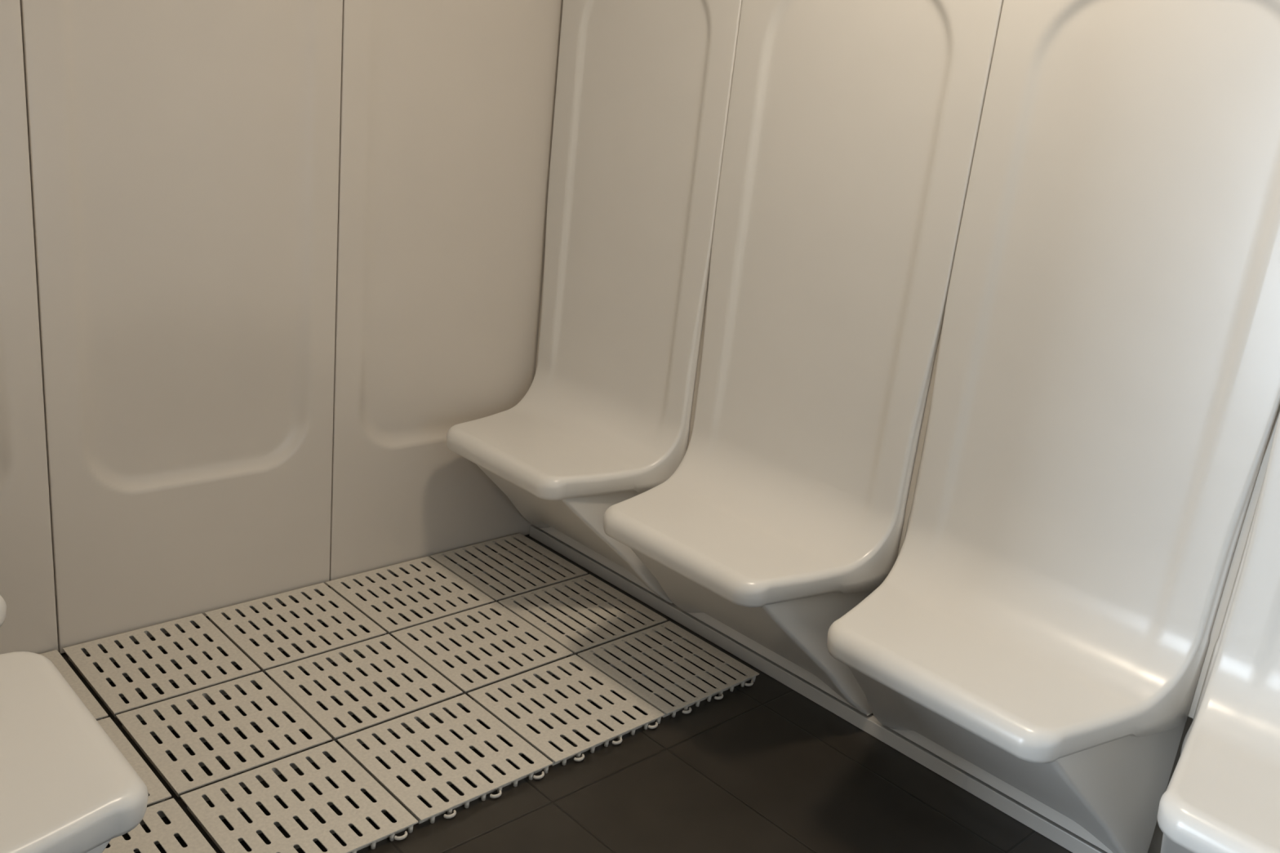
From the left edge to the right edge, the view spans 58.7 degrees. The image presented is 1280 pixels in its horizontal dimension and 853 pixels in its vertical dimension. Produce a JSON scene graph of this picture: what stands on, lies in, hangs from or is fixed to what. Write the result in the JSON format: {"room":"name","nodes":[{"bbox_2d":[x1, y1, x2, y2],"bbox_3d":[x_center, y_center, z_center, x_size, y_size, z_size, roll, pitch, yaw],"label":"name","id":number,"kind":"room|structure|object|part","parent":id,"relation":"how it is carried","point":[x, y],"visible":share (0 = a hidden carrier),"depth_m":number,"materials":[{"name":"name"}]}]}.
{"room":"steam room","nodes":[
{"label":"steam room","id":0,"kind":"room"},
{"bbox_2d":[58,534,1071,852],"bbox_3d":[-0.631,1.106,0.808,4.160,0.100,3.530,-11,25,-42],"label":"floor","id":1,"kind":"structure","parent":0,"point":[762,766],"depth_m":2.17,"materials":[{"name":"stone"}]},
{"bbox_2d":[39,533,759,852],"bbox_3d":[-0.575,0.542,2.367,1.499,0.020,0.902,-11,25,-42],"label":"floor mat","id":2,"kind":"object","parent":1,"relation":"on","point":[210,819],"depth_m":2.34,"materials":[{"name":"beige plastic"}]},
{"bbox_2d":[535,262,1279,852],"bbox_3d":[0.956,-0.325,1.784,0.146,2.340,3.327,-11,25,-42],"label":"wall","id":3,"kind":"structure","parent":0,"point":[1155,846],"depth_m":1.88,"materials":[{"name":"white plastic"}]},
{"bbox_2d":[446,0,742,603],"bbox_3d":[-0.111,-0.688,2.539,0.423,2.260,0.578,-11,25,-42],"label":"seat","id":4,"kind":"object","parent":3,"relation":"attached to","point":[643,88],"visible":0.99,"depth_m":2.68,"materials":[{"name":"white plastic"}]},
{"bbox_3d":[-0.227,0.053,2.746,0.330,0.072,0.564,-11,25,-42],"label":"seat","id":5,"kind":"part","parent":4,"relation":"part of","materials":[{"name":"white plastic"}]},
{"bbox_3d":[-0.015,-0.853,2.564,0.069,1.943,0.578,-11,25,-42],"label":"backrest","id":6,"kind":"part","parent":4,"relation":"part of","materials":[{"name":"white plastic"}]},
{"bbox_2d":[603,0,1003,715],"bbox_3d":[0.289,-0.515,2.143,0.423,2.260,0.596,-11,25,-42],"label":"seat","id":7,"kind":"object","parent":3,"relation":"attached to","point":[853,126],"visible":1,"depth_m":2.28,"materials":[{"name":"white plastic"}]},
{"bbox_3d":[0.173,0.226,2.350,0.330,0.072,0.582,-11,25,-42],"label":"seat","id":8,"kind":"part","parent":7,"relation":"part of","materials":[{"name":"white plastic"}]},
{"bbox_3d":[0.385,-0.680,2.168,0.069,1.943,0.596,-11,25,-42],"label":"backrest","id":9,"kind":"part","parent":7,"relation":"part of","materials":[{"name":"white plastic"}]},
{"bbox_2d":[528,524,1107,852],"bbox_3d":[0.817,0.776,2.102,0.023,0.032,3.298,-11,25,-42],"label":"baseboard","id":10,"kind":"structure","parent":3,"relation":"attached to","point":[869,724],"depth_m":2.47,"materials":[{"name":"white plastic"}]},
{"bbox_2d":[826,0,1279,852],"bbox_3d":[0.693,-0.341,1.743,0.423,2.260,0.589,-11,25,-42],"label":"seat","id":11,"kind":"object","parent":3,"relation":"attached to","point":[1105,404],"visible":1,"depth_m":1.89,"materials":[{"name":"white plastic"}]},
{"bbox_3d":[0.577,0.401,1.950,0.330,0.072,0.575,-11,25,-42],"label":"seat","id":12,"kind":"part","parent":11,"relation":"part of","materials":[{"name":"white plastic"}]},
{"bbox_2d":[1157,413,1279,852],"bbox_3d":[1.095,-0.167,1.345,0.423,2.260,0.592,-11,25,-42],"label":"seat","id":13,"kind":"object","parent":3,"relation":"attached to","point":[1222,794],"visible":1,"depth_m":1.74,"materials":[{"name":"white plastic"}]},
{"bbox_3d":[0.980,0.575,1.552,0.330,0.072,0.578,-11,25,-42],"label":"seat","id":14,"kind":"part","parent":13,"relation":"part of","materials":[{"name":"white plastic"}]},
{"bbox_3d":[1.191,-0.332,1.369,0.069,1.943,0.592,-11,25,-42],"label":"backrest","id":15,"kind":"part","parent":13,"relation":"part of","materials":[{"name":"white plastic"}]},
{"bbox_3d":[-1.178,-0.365,1.180,0.112,2.340,1.217,-11,25,-42],"label":"wall","id":16,"kind":"structure","parent":0,"visible":0},
{"bbox_2d":[0,595,6,626],"bbox_3d":[-1.194,-0.483,1.536,0.423,2.260,0.577,-11,25,-42],"label":"seat","id":17,"kind":"object","parent":16,"relation":"attached to","point":[2,603],"visible":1,"depth_m":1.78,"materials":[{"name":"white plastic"}]},
{"bbox_2d":[0,651,148,852],"bbox_3d":[-0.801,-0.313,1.148,0.423,2.260,0.577,-11,25,-42],"label":"seat","id":18,"kind":"object","parent":16,"relation":"attached to","point":[66,787],"visible":1,"depth_m":1.39,"materials":[{"name":"white plastic"}]},
{"bbox_3d":[-1.667,-0.551,1.586,4.160,2.340,0.103,-11,25,-42],"label":"wall","id":19,"kind":"structure","parent":0,"visible":0},
{"bbox_2d":[0,0,58,654],"bbox_3d":[-1.322,-0.573,1.828,0.604,2.296,0.026,-11,25,-42],"label":"recessed panel","id":20,"kind":"object","parent":19,"relation":"attached to","point":[27,583],"visible":0.99,"depth_m":2.17,"materials":[{"name":"white plastic"}]},
{"bbox_2d":[20,0,342,653],"bbox_3d":[-0.876,-0.657,2.242,0.619,2.296,0.026,-11,25,-42],"label":"recessed panel","id":21,"kind":"object","parent":19,"relation":"attached to","point":[184,154],"visible":0.99,"depth_m":2.35,"materials":[{"name":"white plastic"}]},
{"bbox_2d":[329,0,563,581],"bbox_3d":[-0.404,-0.747,2.679,0.675,2.296,0.026,-11,25,-42],"label":"recessed panel","id":22,"kind":"object","parent":19,"relation":"attached to","point":[447,106],"visible":0.76,"depth_m":2.74,"materials":[{"name":"white plastic"}]}
]}

